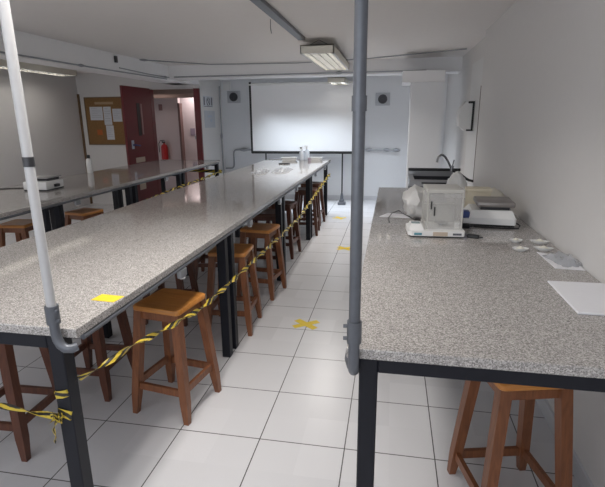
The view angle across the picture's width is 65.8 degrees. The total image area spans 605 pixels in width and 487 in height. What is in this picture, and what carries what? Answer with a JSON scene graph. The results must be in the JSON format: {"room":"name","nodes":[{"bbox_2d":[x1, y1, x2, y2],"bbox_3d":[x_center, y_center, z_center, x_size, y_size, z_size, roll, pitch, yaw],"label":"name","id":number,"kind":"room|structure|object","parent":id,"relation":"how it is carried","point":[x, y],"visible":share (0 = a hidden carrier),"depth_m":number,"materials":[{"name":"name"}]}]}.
{"room":"science classroom","nodes":[
{"label":"science classroom","id":0,"kind":"room"},
{"bbox_2d":[0,69,89,223],"bbox_3d":[-5.300,-0.801,4.670,0.100,2.520,10.020,2,15,10],"label":"wall","id":1,"kind":"structure","parent":0,"point":[51,103],"depth_m":8.23,"materials":[{"name":"paint"}]},
{"bbox_2d":[77,94,92,203],"bbox_3d":[-4.338,-1.856,9.335,0.035,2.140,0.030,2,15,10],"label":"trim","id":2,"kind":"structure","parent":1,"relation":"attached to","point":[78,96],"depth_m":9.23,"materials":[{"name":"brown wood"}]},
{"bbox_2d":[119,85,158,201],"bbox_3d":[-2.936,-1.719,8.609,0.112,2.205,0.945,2,15,10],"label":"door","id":3,"kind":"structure","parent":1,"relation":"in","point":[135,101],"depth_m":8.49,"materials":[{"name":"red paint"}]},
{"bbox_2d":[75,73,193,203],"bbox_3d":[-3.163,-2.013,9.146,2.400,2.520,0.120,2,15,10],"label":"wall","id":4,"kind":"structure","parent":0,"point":[103,157],"depth_m":9.04,"materials":[{"name":"paint"}]},
{"bbox_2d":[83,97,125,144],"bbox_3d":[-3.824,-2.378,9.101,0.830,0.900,0.022,2,15,10],"label":"notice board","id":5,"kind":"object","parent":4,"relation":"attached to","point":[93,126],"depth_m":9.12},
{"bbox_2d":[89,107,102,119],"bbox_3d":[-4.003,-2.523,9.089,0.270,0.250,0.004,2,15,10],"label":"paper sheet","id":6,"kind":"object","parent":5,"relation":"attached to","point":[96,113],"visible":1,"depth_m":9.09,"materials":[{"name":"white paper"}]},
{"bbox_2d":[103,107,111,124],"bbox_3d":[-3.772,-2.471,9.059,0.160,0.340,0.004,2,15,10],"label":"paper sheet","id":7,"kind":"object","parent":5,"relation":"attached to","point":[107,110],"visible":1,"depth_m":9.06,"materials":[{"name":"white paper"}]},
{"bbox_2d":[106,125,114,139],"bbox_3d":[-3.749,-2.165,9.136,0.160,0.270,0.004,2,15,10],"label":"paper sheet","id":8,"kind":"object","parent":5,"relation":"attached to","point":[109,128],"visible":1,"depth_m":9.13,"materials":[{"name":"white paper"}]},
{"bbox_2d":[112,109,121,121],"bbox_3d":[-3.570,-2.472,9.020,0.190,0.240,0.004,2,15,10],"label":"paper sheet","id":9,"kind":"object","parent":5,"relation":"attached to","point":[117,114],"visible":1,"depth_m":9.02,"materials":[{"name":"white paper"}]},
{"bbox_2d":[154,98,180,188],"bbox_3d":[-4.013,-2.487,11.384,2.290,2.300,0.100,2,15,10],"label":"wall","id":10,"kind":"structure","parent":0,"point":[167,123],"depth_m":11.11,"materials":[{"name":"paint"}]},
{"bbox_2d":[158,140,168,159],"bbox_3d":[-3.303,-2.223,11.166,0.160,0.489,0.190,13,20,42],"label":"fire extinguisher","id":11,"kind":"object","parent":10,"relation":"attached to","point":[164,148],"visible":0.88,"depth_m":11.12,"materials":[{"name":"red metal"}]},
{"bbox_2d":[177,103,187,185],"bbox_3d":[-2.865,-2.301,11.191,0.050,2.020,0.140,2,15,10],"label":"trim","id":12,"kind":"structure","parent":10,"relation":"attached to","point":[179,105],"depth_m":11.08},
{"bbox_2d":[179,98,198,183],"bbox_3d":[-3.238,-2.623,11.672,3.700,2.400,0.100,2,15,10],"label":"wall","id":13,"kind":"structure","parent":0,"point":[188,112],"depth_m":11.51,"materials":[{"name":"white paint"}]},
{"bbox_2d":[190,128,194,134],"bbox_3d":[-2.689,-2.736,11.477,0.120,0.170,0.010,2,15,10],"label":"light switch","id":14,"kind":"object","parent":13,"relation":"attached to","point":[192,130],"visible":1,"depth_m":11.47,"materials":[{"name":"white plastic"}]},
{"bbox_2d":[194,80,224,179],"bbox_3d":[-1.829,-2.110,9.467,0.100,2.520,1.230,2,15,10],"label":"wall","id":15,"kind":"structure","parent":0,"point":[212,144],"depth_m":9.34,"materials":[{"name":"paint"}]},
{"bbox_2d":[0,51,166,79],"bbox_3d":[-2.857,-1.878,4.636,0.040,0.042,6.600,2,15,10],"label":"conduit","id":16,"kind":"object","parent":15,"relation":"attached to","point":[79,65],"visible":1,"depth_m":5.61,"materials":[{"name":"metal"}]},
{"bbox_2d":[0,27,187,84],"bbox_3d":[-3.158,-1.797,3.926,0.300,0.250,9.900,2,15,10],"label":"trim","id":17,"kind":"structure","parent":15,"relation":"attached to","point":[28,44],"depth_m":5.68,"materials":[{"name":"paint"}]},
{"bbox_2d":[119,67,168,77],"bbox_3d":[-2.371,-2.591,7.131,0.031,0.032,1.480,2,15,10],"label":"conduit","id":18,"kind":"object","parent":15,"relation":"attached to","point":[119,67],"visible":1,"depth_m":7.07,"materials":[{"name":"metal"}]},
{"bbox_2d":[153,89,193,97],"bbox_3d":[-3.516,-3.224,10.016,3.500,0.180,1.260,2,15,10],"label":"trim","id":19,"kind":"structure","parent":15,"relation":"attached to","point":[169,93],"depth_m":9.29,"materials":[{"name":"brown wood"}]},
{"bbox_2d":[149,88,204,193],"bbox_3d":[-2.391,-1.823,9.031,1.039,2.200,0.126,3,15,12],"label":"door frame","id":20,"kind":"structure","parent":15,"relation":"attached to","point":[196,91],"depth_m":8.86,"materials":[{"name":"red paint"}]},
{"bbox_2d":[166,80,198,84],"bbox_3d":[-2.187,-3.005,8.428,0.500,0.250,0.380,2,15,10],"label":"trim","id":21,"kind":"structure","parent":15,"relation":"attached to","point":[191,82],"depth_m":8.36,"materials":[{"name":"paint"}]},
{"bbox_2d":[203,96,212,106],"bbox_3d":[-1.825,-2.744,9.049,0.016,0.200,0.480,2,15,10],"label":"poster","id":22,"kind":"object","parent":15,"relation":"attached to","point":[207,100],"visible":1,"depth_m":9.02,"materials":[{"name":"paper"}]},
{"bbox_2d":[204,111,214,127],"bbox_3d":[-1.814,-2.438,9.182,0.006,0.320,0.540,2,15,10],"label":"poster","id":23,"kind":"object","parent":15,"relation":"attached to","point":[209,116],"visible":1,"depth_m":9.16,"materials":[{"name":"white paper"}]},
{"bbox_2d":[219,86,223,173],"bbox_3d":[-1.690,-2.336,9.764,0.048,1.800,0.048,2,15,10],"label":"conduit","id":24,"kind":"object","parent":15,"relation":"attached to","point":[219,86],"visible":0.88,"depth_m":9.76,"materials":[{"name":"metal"}]},
{"bbox_2d":[0,0,517,72],"bbox_3d":[-1.653,-2.057,4.171,7.350,0.100,11.250,2,15,10],"label":"ceiling","id":25,"kind":"structure","parent":0,"point":[191,31],"depth_m":4.56,"materials":[{"name":"paint"}]},
{"bbox_2d":[0,59,76,75],"bbox_3d":[-4.298,-2.664,6.968,0.300,0.126,2.500,2,15,10],"label":"ceiling lamp","id":26,"kind":"object","parent":25,"relation":"hanging from","point":[25,67],"visible":0.71,"depth_m":7.40,"materials":[{"name":"beige plastic"}]},
{"bbox_2d":[0,0,78,352],"bbox_3d":[-0.829,-0.420,1.412,0.094,1.657,0.048,-1,15,-4],"label":"conduit pipe","id":27,"kind":"object","parent":25,"relation":"attached to","point":[51,309],"visible":1,"depth_m":1.46,"materials":[{"name":"white paint"}]},
{"bbox_2d":[250,0,304,39],"bbox_3d":[-0.463,-1.640,2.842,0.100,0.038,4.950,2,15,10],"label":"cable tray","id":28,"kind":"object","parent":25,"relation":"attached to","point":[263,5],"visible":1,"depth_m":4.06,"materials":[{"name":"grey metal"}]},
{"bbox_2d":[139,48,466,64],"bbox_3d":[-0.049,-2.741,6.939,4.629,0.035,0.954,2,15,10],"label":"conduit","id":29,"kind":"object","parent":25,"relation":"attached to","point":[464,48],"visible":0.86,"depth_m":7.09,"materials":[{"name":"metal"}]},
{"bbox_2d":[300,40,348,69],"bbox_3d":[0.341,-2.480,6.200,0.385,0.166,1.950,2,15,10],"label":"ceiling lamp","id":30,"kind":"object","parent":25,"relation":"hanging from","point":[326,56],"visible":1,"depth_m":5.68,"materials":[{"name":"beige plastic"}]},
{"bbox_2d":[328,77,348,84],"bbox_3d":[0.633,-2.960,8.227,0.300,0.285,0.650,2,15,10],"label":"ceiling lamp","id":31,"kind":"object","parent":25,"relation":"hanging from","point":[331,80],"visible":0.84,"depth_m":7.96,"materials":[{"name":"beige plastic"}]},
{"bbox_2d":[343,0,367,375],"bbox_3d":[0.188,-0.441,1.478,0.060,1.669,0.522,2,15,10],"label":"conduit pipe","id":32,"kind":"object","parent":25,"relation":"attached to","point":[359,98],"visible":0.99,"depth_m":1.29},
{"bbox_2d":[0,189,578,486],"bbox_3d":[-1.498,0.280,5.532,7.350,0.080,12.700,2,15,10],"label":"floor","id":33,"kind":"structure","parent":0,"point":[284,413],"depth_m":2.69,"materials":[{"name":"tile"}]},
{"bbox_2d":[0,219,33,246],"bbox_3d":[-2.849,0.102,4.807,0.374,0.660,0.374,1,15,5],"label":"wooden stool","id":34,"kind":"object","parent":33,"relation":"on","point":[21,228],"visible":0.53,"depth_m":4.62,"materials":[{"name":"brown wood"}]},
{"bbox_2d":[0,344,55,461],"bbox_3d":[-1.533,0.718,2.454,0.374,0.660,0.374,2,15,8],"label":"wooden stool","id":35,"kind":"object","parent":33,"relation":"on","point":[11,388],"visible":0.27,"depth_m":2.31,"materials":[{"name":"brown wood"}]},
{"bbox_2d":[64,208,103,225],"bbox_3d":[-2.472,-0.055,5.387,0.374,0.660,0.374,6,16,22],"label":"wooden stool","id":36,"kind":"object","parent":33,"relation":"on","point":[81,214],"visible":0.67,"depth_m":5.24,"materials":[{"name":"brown wood"}]},
{"bbox_2d":[74,310,132,401],"bbox_3d":[-1.326,0.584,2.947,0.374,0.660,0.374,2,15,8],"label":"wooden stool","id":37,"kind":"object","parent":33,"relation":"on","point":[99,345],"visible":0.16,"depth_m":2.92,"materials":[{"name":"brown wood"}]},
{"bbox_2d":[0,160,219,232],"bbox_3d":[-2.667,-0.181,5.312,1.155,0.945,6.890,2,15,10],"label":"lab table","id":38,"kind":"object","parent":33,"relation":"on","point":[12,201],"visible":0.56,"depth_m":5.62,"materials":[{"name":"stone"}]},
{"bbox_2d":[0,175,63,190],"bbox_3d":[-3.046,-0.634,4.926,0.961,0.136,0.337,-1,15,-3],"label":"scale","id":39,"kind":"object","parent":38,"relation":"on","point":[45,182],"visible":0.82,"depth_m":4.88,"materials":[{"name":"white plastic"}]},
{"bbox_2d":[86,155,92,172],"bbox_3d":[-2.936,-1.095,6.441,0.078,0.245,0.077,2,15,10],"label":"bottle","id":40,"kind":"object","parent":38,"relation":"on","point":[89,166],"visible":1,"depth_m":6.42,"materials":[{"name":"white plastic"}]},
{"bbox_2d":[0,162,219,220],"bbox_3d":[-2.076,-0.590,5.278,0.032,0.072,6.450,2,15,10],"label":"conduit","id":41,"kind":"object","parent":38,"relation":"attached to","point":[77,202],"visible":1,"depth_m":4.83,"materials":[{"name":"metal"}]},
{"bbox_2d":[142,169,221,200],"bbox_3d":[-2.439,-0.646,6.270,1.163,0.196,4.831,2,15,10],"label":"barrier tape","id":42,"kind":"object","parent":38,"relation":"attached to","point":[196,170],"visible":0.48,"depth_m":7.68,"materials":[{"name":"yellow plastic"}]},
{"bbox_2d":[0,159,330,486],"bbox_3d":[-0.695,-0.160,5.167,1.135,0.945,7.006,2,15,10],"label":"lab table","id":43,"kind":"object","parent":33,"relation":"on","point":[125,251],"visible":0.8,"depth_m":2.63,"materials":[{"name":"stone"}]},
{"bbox_2d":[91,294,123,301],"bbox_3d":[-0.790,0.222,1.898,0.108,0.001,0.066,3,15,15],"label":"tape patch","id":44,"kind":"object","parent":43,"relation":"on","point":[103,297],"visible":1,"depth_m":1.89,"materials":[{"name":"yellow plastic"}]},
{"bbox_2d":[0,174,330,443],"bbox_3d":[-0.672,-0.254,4.992,1.128,0.279,6.759,2,15,10],"label":"barrier tape","id":45,"kind":"object","parent":43,"relation":"attached to","point":[57,417],"visible":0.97,"depth_m":1.89,"materials":[{"name":"yellow plastic"}]},
{"bbox_2d":[80,162,330,339],"bbox_3d":[-0.150,-0.520,4.951,0.032,0.072,6.900,2,15,10],"label":"conduit","id":46,"kind":"object","parent":43,"relation":"attached to","point":[181,271],"visible":0.99,"depth_m":2.43,"materials":[{"name":"metal"}]},
{"bbox_2d":[281,157,296,160],"bbox_3d":[-0.230,-1.482,8.180,0.272,0.050,0.192,1,15,6],"label":"plastic tray","id":47,"kind":"object","parent":43,"relation":"on","point":[283,158],"visible":1,"depth_m":8.11,"materials":[{"name":"white plastic"}]},
{"bbox_2d":[299,147,303,160],"bbox_3d":[-0.014,-1.556,8.098,0.092,0.233,0.089,2,15,10],"label":"bottle","id":48,"kind":"object","parent":43,"relation":"on","point":[301,153],"visible":1,"depth_m":8.07,"materials":[{"name":"white plastic"}]},
{"bbox_2d":[304,146,308,159],"bbox_3d":[0.074,-1.589,8.196,0.097,0.245,0.094,2,15,10],"label":"bottle","id":49,"kind":"object","parent":43,"relation":"on","point":[306,152],"visible":0.93,"depth_m":8.17,"materials":[{"name":"white plastic"}]},
{"bbox_2d":[309,157,322,159],"bbox_3d":[0.242,-1.478,8.152,0.212,0.050,0.152,4,15,15],"label":"plastic tray","id":50,"kind":"object","parent":43,"relation":"on","point":[312,158],"visible":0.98,"depth_m":8.09,"materials":[{"name":"white plastic"}]},
{"bbox_2d":[143,262,198,326],"bbox_3d":[-1.120,0.312,3.961,0.374,0.660,0.374,1,15,6],"label":"wooden stool","id":51,"kind":"object","parent":33,"relation":"on","point":[191,270],"visible":0.06,"depth_m":4.05,"materials":[{"name":"brown wood"}]},
{"bbox_2d":[132,288,221,425],"bbox_3d":[-0.749,0.633,2.743,0.374,0.660,0.374,5,16,19],"label":"wooden stool","id":52,"kind":"object","parent":33,"relation":"on","point":[166,305],"visible":0.99,"depth_m":2.65,"materials":[{"name":"brown wood"}]},
{"bbox_2d":[194,252,216,277],"bbox_3d":[-0.951,0.036,4.992,0.374,0.660,0.374,0,15,2],"label":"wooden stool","id":53,"kind":"object","parent":33,"relation":"on","point":[197,264],"visible":0.1,"depth_m":4.88,"materials":[{"name":"brown wood"}]},
{"bbox_2d":[206,243,261,335],"bbox_3d":[-0.559,0.356,3.780,0.374,0.660,0.374,1,15,7],"label":"wooden stool","id":54,"kind":"object","parent":33,"relation":"on","point":[242,252],"visible":0.68,"depth_m":3.65,"materials":[{"name":"brown wood"}]},
{"bbox_2d":[237,223,286,300],"bbox_3d":[-0.397,0.158,4.517,0.374,0.660,0.374,4,16,17],"label":"wooden stool","id":55,"kind":"object","parent":33,"relation":"on","point":[265,231],"visible":0.85,"depth_m":4.40,"materials":[{"name":"brown wood"}]},
{"bbox_2d":[247,209,276,264],"bbox_3d":[-0.413,-0.037,5.247,0.374,0.660,0.374,1,15,5],"label":"wooden stool","id":56,"kind":"object","parent":33,"relation":"on","point":[267,214],"visible":0.22,"depth_m":5.08,"materials":[{"name":"brown wood"}]},
{"bbox_2d":[264,200,300,258],"bbox_3d":[-0.246,-0.184,5.797,0.374,0.660,0.374,4,15,15],"label":"wooden stool","id":57,"kind":"object","parent":33,"relation":"on","point":[289,205],"visible":0.47,"depth_m":5.66,"materials":[{"name":"brown wood"}]},
{"bbox_2d":[248,81,352,204],"bbox_3d":[0.001,-1.933,9.109,2.080,2.330,0.170,2,15,10],"label":"projection screen","id":58,"kind":"object","parent":33,"relation":"on","point":[285,117],"visible":0.81,"depth_m":8.95,"materials":[{"name":"fabric"}]},
{"bbox_2d":[292,187,319,235],"bbox_3d":[0.057,-0.479,6.892,0.374,0.660,0.374,1,15,7],"label":"wooden stool","id":59,"kind":"object","parent":33,"relation":"on","point":[301,190],"visible":0.7,"depth_m":6.76,"materials":[{"name":"brown wood"}]},
{"bbox_2d":[292,319,319,329],"bbox_3d":[0.030,0.666,3.871,0.219,0.002,0.191,2,15,10],"label":"cross","id":60,"kind":"object","parent":33,"relation":"on","point":[302,322],"visible":1,"depth_m":3.86,"materials":[{"name":"yellow plastic"}]},
{"bbox_2d":[299,181,324,225],"bbox_3d":[0.149,-0.648,7.524,0.374,0.660,0.374,3,15,14],"label":"wooden stool","id":61,"kind":"object","parent":33,"relation":"on","point":[314,184],"visible":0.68,"depth_m":7.46,"materials":[{"name":"brown wood"}]},
{"bbox_2d":[338,246,349,249],"bbox_3d":[0.551,0.063,6.120,0.212,0.002,0.187,2,15,10],"label":"cross","id":62,"kind":"object","parent":33,"relation":"on","point":[339,247],"visible":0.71,"depth_m":6.11,"materials":[{"name":"yellow plastic"}]},
{"bbox_2d":[408,168,460,187],"bbox_3d":[1.450,-0.264,5.204,0.570,1.090,0.624,2,15,10],"label":"sink","id":63,"kind":"object","parent":33,"relation":"on","point":[418,176],"visible":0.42,"depth_m":5.29,"materials":[{"name":"silver metal"}]},
{"bbox_2d":[413,176,449,179],"bbox_3d":[1.441,-0.607,5.110,0.460,0.200,0.490,2,15,10],"label":"basin","id":64,"kind":"object","parent":63,"relation":"in","point":[414,177],"depth_m":5.32,"materials":[{"name":"metal"}]},
{"bbox_2d":[346,187,604,486],"bbox_3d":[0.979,0.347,3.208,1.033,0.945,3.598,2,15,10],"label":"lab bench","id":65,"kind":"object","parent":33,"relation":"on","point":[484,309],"visible":0.79,"depth_m":1.70,"materials":[{"name":"stone"}]},
{"bbox_2d":[379,213,412,217],"bbox_3d":[0.701,-0.202,3.436,0.238,0.002,0.151,7,17,26],"label":"paper sheet","id":66,"kind":"object","parent":65,"relation":"on","point":[386,214],"visible":0.79,"depth_m":3.44,"materials":[{"name":"white paper"}]},
{"bbox_2d":[388,210,413,221],"bbox_3d":[0.728,-0.191,3.331,0.236,0.032,0.338,2,15,10],"label":"cable","id":67,"kind":"object","parent":65,"relation":"on","point":[397,210],"visible":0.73,"depth_m":3.40,"materials":[{"name":"black plastic"}]},
{"bbox_2d":[402,184,430,217],"bbox_3d":[0.833,-0.312,3.411,0.213,0.226,0.239,2,15,10],"label":"plastic bag","id":68,"kind":"object","parent":65,"relation":"on","point":[412,198],"visible":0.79,"depth_m":3.34,"materials":[{"name":"white plastic"}]},
{"bbox_2d":[406,184,464,237],"bbox_3d":[0.822,-0.214,2.930,0.330,0.284,0.342,1,15,7],"label":"analytical balance","id":69,"kind":"object","parent":65,"relation":"on","point":[437,221],"visible":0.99,"depth_m":2.88,"materials":[{"name":"white plastic"}]},
{"bbox_2d":[454,221,459,227],"bbox_3d":[0.950,-0.116,2.878,0.040,0.036,0.040,2,15,10],"label":"cup","id":70,"kind":"object","parent":69,"relation":"in","point":[456,223],"visible":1,"depth_m":2.87,"materials":[{"name":"white plastic"}]},
{"bbox_2d":[444,171,466,197],"bbox_3d":[1.410,-0.548,4.275,0.211,0.226,0.261,2,15,10],"label":"plastic bag","id":71,"kind":"object","parent":65,"relation":"on","point":[457,177],"visible":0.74,"depth_m":4.20,"materials":[{"name":"white plastic"}]},
{"bbox_2d":[460,223,472,228],"bbox_3d":[1.062,-0.116,3.048,0.095,0.030,0.036,8,17,30],"label":"plug","id":72,"kind":"object","parent":65,"relation":"on","point":[464,225],"visible":0.67,"depth_m":3.03,"materials":[{"name":"black plastic"}]},
{"bbox_2d":[467,233,482,238],"bbox_3d":[1.029,-0.043,2.791,0.090,0.022,0.028,8,17,30],"label":"plug","id":73,"kind":"object","parent":65,"relation":"on","point":[476,236],"visible":1,"depth_m":2.79,"materials":[{"name":"black plastic"}]},
{"bbox_2d":[464,186,491,206],"bbox_3d":[1.311,-0.324,3.510,0.180,0.190,0.130,3,15,14],"label":"box","id":74,"kind":"object","parent":65,"relation":"on","point":[470,191],"visible":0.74,"depth_m":3.45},
{"bbox_2d":[460,196,520,228],"bbox_3d":[1.252,-0.213,3.149,0.374,0.161,0.315,3,15,13],"label":"scale","id":75,"kind":"object","parent":65,"relation":"on","point":[493,212],"visible":0.86,"depth_m":3.06,"materials":[{"name":"white plastic"}]},
{"bbox_2d":[491,187,505,196],"bbox_3d":[1.508,-0.374,3.744,0.263,0.162,0.219,2,15,10],"label":"bag","id":76,"kind":"object","parent":65,"relation":"on","point":[495,193],"visible":0.25,"depth_m":3.68,"materials":[{"name":"beige plastic"}]},
{"bbox_2d":[509,238,522,242],"bbox_3d":[1.224,-0.019,2.682,0.075,0.028,0.050,0,15,3],"label":"boat","id":77,"kind":"object","parent":65,"relation":"on","point":[514,240],"visible":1,"depth_m":2.67,"materials":[{"name":"white ceramic"}]},
{"bbox_2d":[512,246,528,251],"bbox_3d":[1.168,0.027,2.510,0.085,0.028,0.050,4,16,16],"label":"boat","id":78,"kind":"object","parent":65,"relation":"on","point":[520,248],"visible":1,"depth_m":2.50,"materials":[{"name":"white plastic"}]},
{"bbox_2d":[530,239,549,243],"bbox_3d":[1.344,-0.012,2.652,0.105,0.028,0.045,6,16,24],"label":"boat","id":79,"kind":"object","parent":65,"relation":"on","point":[538,241],"visible":1,"depth_m":2.64,"materials":[{"name":"white ceramic"}]},
{"bbox_2d":[534,246,553,250],"bbox_3d":[1.295,0.025,2.514,0.100,0.028,0.045,5,16,20],"label":"boat","id":80,"kind":"object","parent":65,"relation":"on","point":[540,248],"visible":1,"depth_m":2.50,"materials":[{"name":"white plastic"}]},
{"bbox_2d":[537,252,585,270],"bbox_3d":[1.285,0.086,2.333,0.137,0.002,0.294,2,15,10],"label":"paper sheet","id":81,"kind":"object","parent":65,"relation":"on","point":[557,261],"visible":1,"depth_m":2.30,"materials":[{"name":"white paper"}]},
{"bbox_2d":[547,281,604,315],"bbox_3d":[1.146,0.214,1.848,0.231,0.008,0.352,2,15,10],"label":"paper pad","id":82,"kind":"object","parent":65,"relation":"on","point":[585,298],"visible":1,"depth_m":1.86,"materials":[{"name":"white paper"}]},
{"bbox_2d":[447,380,573,486],"bbox_3d":[0.891,0.814,2.001,0.374,0.665,0.374,-1,15,-3],"label":"wooden stool","id":83,"kind":"object","parent":33,"relation":"on","point":[504,394],"visible":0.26,"depth_m":1.86,"materials":[{"name":"brown wood"}]},
{"bbox_2d":[220,74,447,195],"bbox_3d":[0.658,-2.160,9.569,4.750,2.520,0.100,2,15,10],"label":"wall","id":84,"kind":"structure","parent":0,"point":[385,126],"depth_m":9.51,"materials":[{"name":"paint"}]},
{"bbox_2d":[223,82,230,90],"bbox_3d":[-1.552,-3.232,9.629,0.160,0.160,0.050,2,15,10],"label":"junction box","id":85,"kind":"object","parent":84,"relation":"attached to","point":[226,85],"visible":1,"depth_m":9.61,"materials":[{"name":"white plastic"}]},
{"bbox_2d":[227,91,240,102],"bbox_3d":[-1.422,-3.024,9.660,0.280,0.240,0.050,2,15,10],"label":"air vent","id":86,"kind":"object","parent":84,"relation":"in","point":[232,96],"visible":1,"depth_m":9.66,"materials":[{"name":"white plastic"}]},
{"bbox_2d":[226,148,250,168],"bbox_3d":[-1.324,-1.807,9.962,0.660,0.444,0.075,2,15,10],"label":"conduit","id":87,"kind":"object","parent":84,"relation":"attached to","point":[241,149],"visible":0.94,"depth_m":9.94,"materials":[{"name":"metal"}]},
{"bbox_2d":[285,194,376,199],"bbox_3d":[0.172,-0.990,9.916,3.760,0.090,0.014,2,15,10],"label":"baseboard","id":88,"kind":"structure","parent":84,"relation":"attached to","point":[346,197],"depth_m":9.80,"materials":[{"name":"tile"}]},
{"bbox_2d":[375,93,389,105],"bbox_3d":[1.567,-2.819,9.138,0.280,0.240,0.050,2,15,10],"label":"air vent","id":89,"kind":"object","parent":84,"relation":"in","point":[382,99],"visible":1,"depth_m":9.13,"materials":[{"name":"white plastic"}]},
{"bbox_2d":[365,148,399,151],"bbox_3d":[1.481,-1.879,9.401,0.950,0.084,0.075,2,15,10],"label":"conduit","id":90,"kind":"object","parent":84,"relation":"attached to","point":[366,149],"visible":0.95,"depth_m":9.36,"materials":[{"name":"metal"}]},
{"bbox_2d":[406,82,444,187],"bbox_3d":[1.786,-1.267,6.957,0.445,2.120,0.400,2,15,10],"label":"wall","id":91,"kind":"structure","parent":0,"point":[426,98],"depth_m":6.65,"materials":[{"name":"paint"}]},
{"bbox_2d":[401,70,445,85],"bbox_3d":[1.740,-2.401,6.804,0.570,0.150,0.770,2,15,10],"label":"trim","id":92,"kind":"structure","parent":91,"relation":"on","point":[408,77],"depth_m":6.44,"materials":[{"name":"paint"}]},
{"bbox_2d":[442,37,485,174],"bbox_3d":[2.490,-1.531,7.146,0.230,2.520,4.150,2,15,10],"label":"wall","id":93,"kind":"structure","parent":0,"point":[458,85],"depth_m":7.26,"materials":[{"name":"paint"}]},
{"bbox_2d":[174,70,418,77],"bbox_3d":[-0.136,-2.706,7.469,4.100,0.048,0.048,2,15,10],"label":"conduit","id":94,"kind":"object","parent":93,"relation":"attached to","point":[337,72],"visible":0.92,"depth_m":7.47,"materials":[{"name":"metal"}]},
{"bbox_2d":[168,56,462,80],"bbox_3d":[0.110,-2.831,7.620,4.720,0.210,0.400,2,15,10],"label":"trim","id":95,"kind":"structure","parent":93,"relation":"attached to","point":[452,65],"depth_m":7.48,"materials":[{"name":"paint"}]},
{"bbox_2d":[456,100,475,130],"bbox_3d":[2.019,-1.584,5.809,0.190,0.360,0.254,2,15,10],"label":"dispenser","id":96,"kind":"object","parent":93,"relation":"attached to","point":[465,116],"visible":1,"depth_m":5.71,"materials":[{"name":"white plastic"}]},
{"bbox_2d":[464,57,483,185],"bbox_3d":[2.094,-1.045,5.764,0.015,2.300,1.106,2,15,10],"label":"trim","id":97,"kind":"structure","parent":93,"relation":"attached to","point":[477,67],"depth_m":5.75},
{"bbox_2d":[473,0,604,486],"bbox_3d":[1.442,-0.126,1.906,0.300,2.520,6.900,2,15,10],"label":"wall","id":98,"kind":"structure","parent":0,"point":[540,143],"depth_m":2.69,"materials":[{"name":"paint"}]},
{"bbox_2d":[436,154,472,181],"bbox_3d":[1.724,-0.842,5.255,0.447,0.323,0.055,0,15,2],"label":"tap","id":99,"kind":"object","parent":98,"relation":"attached to","point":[440,155],"visible":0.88,"depth_m":5.24,"materials":[{"name":"silver metal"}]},
{"bbox_2d":[473,89,480,178],"bbox_3d":[1.962,-1.194,5.160,0.079,1.040,0.014,2,15,10],"label":"trim","id":100,"kind":"structure","parent":98,"relation":"attached to","point":[480,89],"depth_m":5.16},
{"bbox_2d":[535,399,593,486],"bbox_3d":[1.298,1.042,2.247,0.014,0.090,6.900,2,15,10],"label":"baseboard","id":101,"kind":"structure","parent":98,"relation":"attached to","point":[580,474],"depth_m":2.22,"materials":[{"name":"tile"}]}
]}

